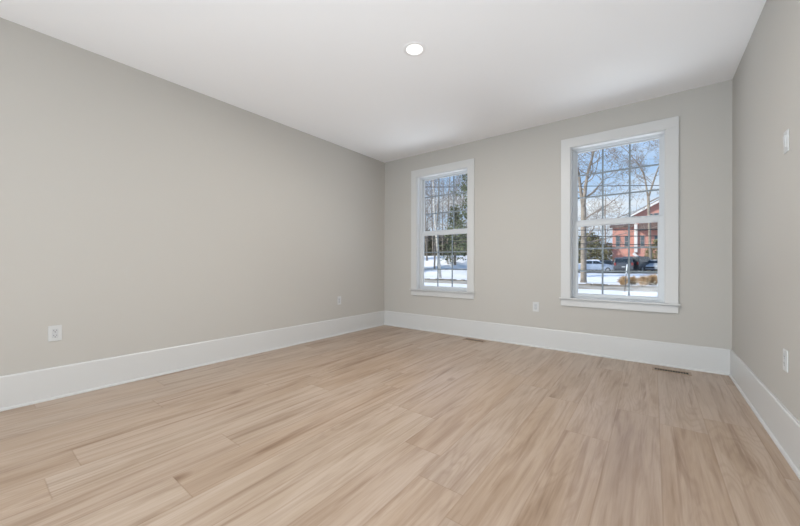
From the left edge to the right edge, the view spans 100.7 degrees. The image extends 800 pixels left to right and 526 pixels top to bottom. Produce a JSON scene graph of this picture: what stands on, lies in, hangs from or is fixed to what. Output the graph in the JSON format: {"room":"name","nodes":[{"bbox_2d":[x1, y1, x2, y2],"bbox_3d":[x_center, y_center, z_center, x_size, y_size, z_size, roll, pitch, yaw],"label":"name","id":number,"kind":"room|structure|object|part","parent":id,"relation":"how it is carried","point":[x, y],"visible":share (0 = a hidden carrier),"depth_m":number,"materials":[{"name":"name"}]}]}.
{"room":"empty room","nodes":[
{"label":"empty room","id":0,"kind":"room"},
{"bbox_2d":[0,17,384,375],"bbox_3d":[-3.112,-0.340,1.870,0.170,2.670,9.535,0,0,37],"label":"wall","id":1,"kind":"structure","parent":0,"point":[140,211],"depth_m":2.92,"materials":[{"name":"paint"}]},
{"bbox_2d":[48,325,61,341],"bbox_3d":[-2.554,0.513,2.456,0.008,0.115,0.071,0,0,37],"label":"wall outlet","id":2,"kind":"object","parent":1,"relation":"attached to","point":[54,332],"visible":1,"depth_m":2.46,"materials":[{"name":"plastic"}]},
{"bbox_2d":[52,329,57,337],"bbox_3d":[-2.552,0.513,2.454,0.002,0.067,0.033,0,0,37],"label":"receptacle","id":3,"kind":"object","parent":2,"relation":"attached to","point":[54,331],"depth_m":2.45,"materials":[{"name":"plastic"}]},
{"bbox_2d":[0,311,384,411],"bbox_3d":[-3.037,0.879,1.811,0.025,0.233,9.195,0,0,37],"label":"baseboard","id":4,"kind":"structure","parent":1,"relation":"attached to","point":[22,389],"depth_m":2.94,"materials":[{"name":"paint"}]},
{"bbox_2d":[337,296,340,304],"bbox_3d":[-0.857,0.514,4.679,0.008,0.115,0.071,0,0,37],"label":"wall outlet","id":5,"kind":"object","parent":1,"relation":"attached to","point":[338,297],"visible":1,"depth_m":4.67,"materials":[{"name":"plastic"}]},
{"bbox_2d":[0,0,765,162],"bbox_3d":[-1.417,-1.747,0.577,4.431,0.150,9.535,0,0,37],"label":"ceiling","id":6,"kind":"structure","parent":0,"point":[338,72],"depth_m":2.65,"materials":[{"name":"paint"}]},
{"bbox_2d":[403,42,425,56],"bbox_3d":[0.113,-1.667,2.577,0.177,0.006,0.177,0,0,37],"label":"recessed light","id":7,"kind":"object","parent":6,"relation":"in","point":[413,49],"visible":1,"depth_m":2.57,"materials":[{"name":"white plastic"}]},
{"bbox_2d":[0,325,799,525],"bbox_3d":[-1.421,1.058,0.577,4.431,0.120,9.535,0,0,37],"label":"floor","id":8,"kind":"structure","parent":0,"point":[384,425],"depth_m":1.83,"materials":[{"name":"brown wood"}]},
{"bbox_2d":[463,338,484,342],"bbox_3d":[0.976,0.999,4.355,0.285,0.005,0.105,0,0,37],"label":"floor vent","id":9,"kind":"object","parent":8,"relation":"in","point":[469,339],"visible":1,"depth_m":4.34,"materials":[{"name":"brown wood"}]},
{"bbox_2d":[652,367,691,375],"bbox_3d":[2.536,1.002,3.100,0.285,0.005,0.108,0,0,37],"label":"floor vent","id":10,"kind":"object","parent":8,"relation":"in","point":[653,368],"visible":1,"depth_m":3.10,"materials":[{"name":"brown wood"}]},
{"bbox_2d":[384,80,731,349],"bbox_3d":[1.422,-0.333,4.299,4.091,2.670,0.170,0,0,37],"label":"wall","id":11,"kind":"structure","parent":0,"point":[517,176],"depth_m":3.91,"materials":[{"name":"paint"}]},
{"bbox_2d":[409,158,474,298],"bbox_3d":[0.642,-0.479,4.881,1.072,1.910,0.232,0,0,37],"label":"window","id":12,"kind":"structure","parent":11,"relation":"in","point":[418,177],"depth_m":4.95,"materials":[{"name":"paint"}]},
{"bbox_3d":[0.679,-0.472,4.930,0.855,1.723,0.108,0,0,37],"label":"frame","id":13,"kind":"part","parent":12,"relation":"part of","materials":[{"name":"white plastic"}]},
{"bbox_3d":[0.662,-0.061,4.909,0.819,0.860,0.030,0,0,37],"label":"sash frame","id":14,"kind":"part","parent":12,"relation":"part of","materials":[{"name":"white plastic"}]},
{"bbox_3d":[0.686,-0.890,4.938,0.819,0.856,0.028,0,0,37],"label":"sash frame","id":15,"kind":"part","parent":12,"relation":"part of","materials":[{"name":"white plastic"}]},
{"bbox_2d":[533,302,538,311],"bbox_3d":[1.645,0.518,4.016,0.071,0.115,0.008,0,0,37],"label":"wall outlet","id":16,"kind":"object","parent":11,"relation":"attached to","point":[535,304],"visible":1,"depth_m":4.01,"materials":[{"name":"plastic"}]},
{"bbox_2d":[384,310,730,375],"bbox_3d":[1.361,0.886,4.222,4.091,0.233,0.025,0,0,37],"label":"baseboard","id":17,"kind":"structure","parent":11,"relation":"attached to","point":[682,356],"depth_m":3.70,"materials":[{"name":"paint"}]},
{"bbox_2d":[559,116,680,313],"bbox_3d":[2.331,-0.476,3.591,1.072,1.910,0.232,0,0,37],"label":"window","id":18,"kind":"structure","parent":11,"relation":"in","point":[666,130],"depth_m":3.52,"materials":[{"name":"paint"}]},
{"bbox_3d":[2.376,-0.887,3.649,0.819,0.856,0.028,0,0,37],"label":"sash frame","id":19,"kind":"part","parent":18,"relation":"part of","materials":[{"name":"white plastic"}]},
{"bbox_3d":[2.352,-0.058,3.619,0.819,0.860,0.030,0,0,37],"label":"sash frame","id":20,"kind":"part","parent":18,"relation":"part of","materials":[{"name":"white plastic"}]},
{"bbox_3d":[2.369,-0.470,3.641,0.855,1.723,0.108,0,0,37],"label":"frame","id":21,"kind":"part","parent":18,"relation":"part of","materials":[{"name":"white plastic"}]},
{"bbox_2d":[732,0,799,421],"bbox_3d":[0.275,-0.335,-0.716,0.170,2.670,9.535,0,0,37],"label":"wall","id":22,"kind":"structure","parent":0,"point":[766,79],"depth_m":2.05,"materials":[{"name":"paint"}]},
{"bbox_2d":[729,350,799,479],"bbox_3d":[0.195,0.884,-0.656,0.025,0.233,9.195,0,0,37],"label":"baseboard","id":23,"kind":"structure","parent":22,"relation":"attached to","point":[783,428],"depth_m":1.96,"materials":[{"name":"paint"}]},
{"bbox_2d":[783,348,787,372],"bbox_3d":[2.062,0.515,1.774,0.008,0.115,0.071,0,0,37],"label":"wall outlet","id":24,"kind":"object","parent":22,"relation":"attached to","point":[785,352],"visible":1,"depth_m":1.76,"materials":[{"name":"plastic"}]},
{"bbox_2d":[783,353,785,366],"bbox_3d":[2.059,0.515,1.776,0.002,0.067,0.033,0,0,37],"label":"receptacle","id":25,"kind":"object","parent":24,"relation":"attached to","point":[784,354],"depth_m":1.77,"materials":[{"name":"plastic"}]},
{"bbox_2d":[783,129,788,153],"bbox_3d":[2.057,-0.653,1.770,0.014,0.115,0.071,0,0,37],"label":"light switch","id":26,"kind":"object","parent":22,"relation":"attached to","point":[786,133],"visible":1,"depth_m":1.76,"materials":[{"name":"plastic"}]},
{"label":"outside","id":27,"kind":"structure","parent":0,"visible":0},
{"bbox_2d":[424,280,657,291],"bbox_3d":[-1.885,1.439,30.497,180.000,0.115,3.200,0,0,37],"label":"road","id":28,"kind":"structure","parent":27,"point":[641,289],"depth_m":19.83,"materials":[{"name":"grey asphalt"}]},
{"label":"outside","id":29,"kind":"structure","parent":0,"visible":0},
{"bbox_2d":[578,272,657,273],"bbox_3d":[35.502,1.072,35.801,40.000,0.214,10.000,0,0,37],"label":"parking lot","id":30,"kind":"structure","parent":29,"point":[578,272],"depth_m":39.51,"materials":[{"name":"grey asphalt"}]},
{"bbox_2d":[578,260,613,270],"bbox_3d":[24.296,0.214,41.211,4.429,1.522,2.070,0,0,34],"label":"car","id":31,"kind":"object","parent":30,"relation":"on","point":[591,264],"visible":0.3,"depth_m":40.46,"materials":[{"name":"white paint"}]},
{"bbox_2d":[600,260,612,264],"bbox_3d":[26.816,0.250,43.062,4.532,1.500,2.100,0,0,32],"label":"car","id":32,"kind":"object","parent":30,"relation":"on","point":[605,261],"visible":0.04,"depth_m":42.30,"materials":[{"name":"blue paint"}]},
{"bbox_2d":[611,257,633,272],"bbox_3d":[26.824,0.129,40.036,2.200,1.780,4.738,0,0,30],"label":"car","id":33,"kind":"object","parent":30,"relation":"on","point":[619,263],"visible":0.74,"depth_m":38.22,"materials":[{"name":"metal"}]},
{"bbox_2d":[625,256,650,270],"bbox_3d":[28.921,0.041,40.197,4.944,1.880,2.270,0,0,-33],"label":"car","id":34,"kind":"object","parent":30,"relation":"on","point":[640,262],"visible":0.46,"depth_m":38.55,"materials":[{"name":"black paint"}]},
{"bbox_2d":[643,260,657,270],"bbox_3d":[30.558,0.224,40.205,2.100,1.500,4.120,0,0,43],"label":"compact car","id":35,"kind":"object","parent":30,"relation":"on","point":[653,265],"visible":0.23,"depth_m":38.83,"materials":[{"name":"silver metal"}]},
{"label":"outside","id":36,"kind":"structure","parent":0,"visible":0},
{"bbox_2d":[424,255,657,296],"bbox_3d":[20.508,-0.780,59.829,180.000,4.466,180.000,0,0,37],"label":"snowy ground","id":37,"kind":"structure","parent":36,"point":[593,278],"depth_m":32.68,"materials":[{"name":"white snow"}]},
{"bbox_2d":[424,230,433,255],"bbox_3d":[5.398,-4.069,66.231,5.104,5.949,5.575,0,0,-20],"label":"evergreen tree","id":38,"kind":"object","parent":37,"relation":"on","point":[433,230],"visible":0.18,"depth_m":65.64,"materials":[{"name":"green plant"}]},
{"bbox_2d":[424,238,434,255],"bbox_3d":[6.304,-3.231,64.736,3.755,4.006,3.437,0,0,-22],"label":"evergreen tree","id":39,"kind":"object","parent":37,"relation":"on","point":[430,240],"visible":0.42,"depth_m":64.57,"materials":[{"name":"green plant"}]},
{"bbox_2d":[428,236,440,254],"bbox_3d":[7.396,-3.425,63.308,3.941,4.593,4.305,0,0,29],"label":"evergreen tree","id":40,"kind":"object","parent":37,"relation":"on","point":[434,236],"visible":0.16,"depth_m":63.02,"materials":[{"name":"green plant"}]},
{"bbox_2d":[425,184,444,251],"bbox_3d":[5.113,-9.194,62.385,9.420,15.704,14.036,0,0,37],"label":"tree","id":41,"kind":"object","parent":37,"relation":"on","point":[425,184],"visible":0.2,"depth_m":62.28,"materials":[{"name":"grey plant"}]},
{"bbox_2d":[426,180,450,224],"bbox_3d":[8.153,-11.185,73.038,16.524,18.487,11.090,0,0,18],"label":"tree","id":42,"kind":"object","parent":37,"relation":"on","point":[444,180],"visible":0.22,"depth_m":72.19,"materials":[{"name":"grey plant"}]},
{"bbox_2d":[425,177,456,277],"bbox_3d":[3.008,-6.802,30.751,5.785,16.584,4.041,0,0,-8],"label":"bare tree","id":43,"kind":"object","parent":37,"relation":"on","point":[434,205],"visible":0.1,"depth_m":31.47,"materials":[{"name":"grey plant"}]},
{"bbox_2d":[425,179,459,255],"bbox_3d":[5.847,-11.652,59.210,18.631,20.844,12.504,0,0,-20],"label":"tree","id":44,"kind":"object","parent":37,"relation":"on","point":[437,179],"visible":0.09,"depth_m":59.02,"materials":[{"name":"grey plant"}]},
{"bbox_2d":[425,180,460,260],"bbox_3d":[5.067,-10.892,46.051,14.355,21.170,12.782,0,0,-21],"label":"bare tree","id":45,"kind":"object","parent":37,"relation":"on","point":[431,181],"visible":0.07,"depth_m":45.24,"materials":[{"name":"grey plant"}]},
{"bbox_2d":[436,235,451,255],"bbox_3d":[8.125,-3.452,61.742,4.398,4.693,4.027,0,0,41],"label":"evergreen tree","id":46,"kind":"object","parent":37,"relation":"on","point":[444,241],"visible":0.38,"depth_m":61.22,"materials":[{"name":"green plant"}]},
{"bbox_2d":[425,180,463,244],"bbox_3d":[3.750,-10.456,62.505,16.323,18.263,10.955,0,0,-3],"label":"tree","id":47,"kind":"object","parent":37,"relation":"on","point":[429,180],"visible":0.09,"depth_m":61.96,"materials":[{"name":"grey plant"}]},
{"bbox_2d":[425,174,465,268],"bbox_3d":[5.033,-8.658,38.469,13.446,18.892,11.923,0,0,-30],"label":"bare tree","id":48,"kind":"object","parent":37,"relation":"on","point":[465,174],"visible":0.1,"depth_m":38.23,"materials":[{"name":"grey plant"}]},
{"bbox_2d":[425,174,466,255],"bbox_3d":[6.954,-9.662,53.922,10.255,17.096,15.280,0,0,15],"label":"tree","id":49,"kind":"object","parent":37,"relation":"on","point":[464,174],"visible":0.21,"depth_m":53.65,"materials":[{"name":"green plant"}]},
{"bbox_2d":[425,175,466,263],"bbox_3d":[6.005,-10.274,40.781,18.275,20.840,11.709,0,0,32],"label":"bare tree","id":50,"kind":"object","parent":37,"relation":"on","point":[456,175],"visible":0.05,"depth_m":40.59,"materials":[{"name":"grey plant"}]},
{"bbox_2d":[426,176,466,255],"bbox_3d":[9.642,-10.704,52.062,17.080,19.109,11.463,0,0,22],"label":"tree","id":51,"kind":"object","parent":37,"relation":"on","point":[455,176],"visible":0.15,"depth_m":52.70,"materials":[{"name":"green plant"}]},
{"bbox_2d":[427,175,466,235],"bbox_3d":[8.980,-10.263,54.075,16.235,18.164,10.896,0,0,-33],"label":"tree","id":52,"kind":"object","parent":37,"relation":"on","point":[461,175],"visible":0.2,"depth_m":53.68,"materials":[{"name":"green plant"}]},
{"bbox_2d":[439,205,466,264],"bbox_3d":[6.594,-3.459,40.422,4.504,7.387,4.381,0,0,-39],"label":"evergreen tree","id":53,"kind":"object","parent":37,"relation":"on","point":[451,207],"visible":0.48,"depth_m":40.08,"materials":[{"name":"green plant"}]},
{"bbox_2d":[440,175,466,254],"bbox_3d":[11.595,-9.231,57.681,9.412,15.691,14.025,0,0,-38],"label":"tree","id":54,"kind":"object","parent":37,"relation":"on","point":[465,175],"visible":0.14,"depth_m":57.62,"materials":[{"name":"green plant"}]},
{"bbox_2d":[449,174,466,255],"bbox_3d":[6.974,-6.707,33.550,4.069,16.324,4.423,0,0,1],"label":"evergreen tree","id":55,"kind":"object","parent":37,"relation":"on","point":[463,186],"visible":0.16,"depth_m":33.34,"materials":[{"name":"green plant"}]},
{"bbox_2d":[424,278,657,287],"bbox_3d":[-0.497,1.330,31.797,160.628,0.139,0.750,0,0,37],"label":"verge","id":56,"kind":"structure","parent":37,"relation":"on","point":[586,284],"depth_m":21.30,"materials":[{"name":"white snow"}]},
{"bbox_2d":[578,238,587,262],"bbox_3d":[32.708,-1.597,60.701,5.943,6.771,5.176,0,0,8],"label":"bushy tree","id":57,"kind":"object","parent":37,"relation":"on","point":[579,245],"visible":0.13,"depth_m":60.26,"materials":[{"name":"green plant"}]},
{"bbox_2d":[578,231,604,262],"bbox_3d":[33.323,-1.921,57.974,5.751,7.523,6.603,0,0,37],"label":"bushy tree","id":58,"kind":"object","parent":37,"relation":"on","point":[592,244],"visible":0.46,"depth_m":57.47,"materials":[{"name":"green plant"}]},
{"bbox_2d":[579,207,612,241],"bbox_3d":[44.572,-6.335,78.151,12.077,14.610,10.987,0,0,32],"label":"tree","id":59,"kind":"object","parent":37,"relation":"on","point":[594,207],"visible":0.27,"depth_m":76.86,"materials":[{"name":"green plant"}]},
{"bbox_2d":[580,201,617,249],"bbox_3d":[50.441,-7.540,82.045,12.360,16.436,13.587,0,0,-26],"label":"tree","id":60,"kind":"object","parent":37,"relation":"on","point":[607,201],"visible":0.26,"depth_m":81.72,"materials":[{"name":"green plant"}]},
{"bbox_2d":[587,235,611,259],"bbox_3d":[36.187,-1.761,60.805,5.464,7.147,6.273,0,0,32],"label":"bushy tree","id":61,"kind":"object","parent":37,"relation":"on","point":[596,235],"visible":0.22,"depth_m":60.23,"materials":[{"name":"green plant"}]},
{"bbox_2d":[592,244,612,259],"bbox_3d":[34.823,-1.005,56.702,4.622,5.266,4.026,0,0,-42],"label":"bushy tree","id":62,"kind":"object","parent":37,"relation":"on","point":[600,245],"visible":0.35,"depth_m":56.38,"materials":[{"name":"green plant"}]},
{"bbox_2d":[580,174,628,249],"bbox_3d":[41.526,-9.381,68.619,11.295,21.151,13.289,0,0,37],"label":"bare tree","id":63,"kind":"object","parent":37,"relation":"on","point":[601,174],"visible":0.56,"depth_m":68.36,"materials":[{"name":"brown plant"}]},
{"bbox_2d":[604,242,612,258],"bbox_3d":[38.231,-1.176,60.371,4.952,5.642,4.313,0,0,-26],"label":"bushy tree","id":64,"kind":"object","parent":37,"relation":"on","point":[607,242],"visible":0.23,"depth_m":59.92,"materials":[{"name":"green plant"}]},
{"bbox_2d":[578,148,651,282],"bbox_3d":[13.663,-5.870,24.264,7.603,14.777,7.796,0,0,37],"label":"bare tree","id":65,"kind":"object","parent":37,"relation":"on","point":[583,275],"visible":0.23,"depth_m":24.58,"materials":[{"name":"grey plant"}]},
{"bbox_2d":[617,275,630,284],"bbox_3d":[15.115,1.077,22.414,0.848,0.715,0.898,0,0,37],"label":"ornamental grass","id":66,"kind":"object","parent":37,"relation":"on","point":[621,280],"depth_m":22.33,"materials":[{"name":"plant"}]},
{"bbox_2d":[601,140,658,259],"bbox_3d":[35.502,-10.222,45.317,11.492,22.898,12.056,0,0,10],"label":"bare tree","id":67,"kind":"object","parent":37,"relation":"on","point":[641,155],"visible":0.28,"depth_m":45.73,"materials":[{"name":"grey plant"}]},
{"bbox_2d":[627,275,637,284],"bbox_3d":[15.823,1.083,22.532,0.848,0.681,0.823,0,0,37],"label":"ornamental grass","id":68,"kind":"object","parent":37,"relation":"on","point":[632,280],"depth_m":22.37,"materials":[{"name":"plant"}]},
{"bbox_2d":[610,200,658,260],"bbox_3d":[45.303,-4.728,57.828,13.860,12.800,15.900,0,0,37],"label":"building","id":69,"kind":"structure","parent":37,"relation":"on","point":[654,207],"depth_m":54.34,"materials":[{"name":"red brick"}]},
{"bbox_3d":[38.752,-4.245,54.487,0.443,4.651,0.340,0,0,37],"label":"white panel","id":70,"kind":"part","parent":69,"relation":"part of","materials":[{"name":"white paint"}]},
{"bbox_2d":[635,275,651,284],"bbox_3d":[15.971,1.039,21.767,0.922,0.772,0.960,0,0,37],"label":"ornamental grass","id":71,"kind":"object","parent":37,"relation":"on","point":[642,280],"depth_m":21.65,"materials":[{"name":"plant"}]},
{"bbox_2d":[644,248,657,259],"bbox_3d":[37.676,-0.536,50.443,3.632,4.138,3.163,0,0,13],"label":"bushy tree","id":72,"kind":"object","parent":37,"relation":"on","point":[647,250],"visible":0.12,"depth_m":50.34,"materials":[{"name":"green plant"}]},
{"bbox_2d":[646,239,657,259],"bbox_3d":[36.674,-1.015,47.669,4.026,5.266,4.622,0,0,-20],"label":"bushy tree","id":73,"kind":"object","parent":37,"relation":"on","point":[656,240],"visible":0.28,"depth_m":47.41,"materials":[{"name":"green plant"}]},
{"bbox_2d":[646,274,657,284],"bbox_3d":[16.646,0.995,21.859,0.993,0.868,1.018,0,0,-11],"label":"ornamental grass","id":74,"kind":"object","parent":37,"relation":"on","point":[654,278],"depth_m":21.75,"materials":[{"name":"plant"}]},
{"bbox_3d":[32.115,-3.229,5.809,0.316,9.500,2.000,0,0,37],"label":"utility pole","id":75,"kind":"object","parent":37,"relation":"on","visible":0},
{"bbox_2d":[424,236,633,237],"bbox_3d":[9.795,-2.101,22.718,56.002,2.273,0.041,0,0,37],"label":"overhead wire","id":76,"kind":"object","parent":75,"relation":"attached to","point":[578,236],"visible":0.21,"depth_m":21.20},
{"bbox_2d":[424,240,654,244],"bbox_3d":[9.794,-1.682,22.718,56.002,3.144,0.041,0,0,37],"label":"overhead wire","id":77,"kind":"object","parent":75,"relation":"attached to","point":[424,240],"visible":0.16,"depth_m":20.14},
{"bbox_2d":[578,229,657,230],"bbox_3d":[9.795,-2.546,22.718,56.002,2.939,0.041,0,0,37],"label":"overhead wire","id":78,"kind":"object","parent":75,"relation":"attached to","point":[615,229],"visible":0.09,"depth_m":19.57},
{"bbox_2d":[578,185,658,186],"bbox_3d":[9.800,-5.562,22.718,56.006,7.476,0.041,0,0,37],"label":"overhead wire","id":79,"kind":"object","parent":75,"relation":"attached to","point":[615,185],"visible":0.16,"depth_m":19.55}
]}

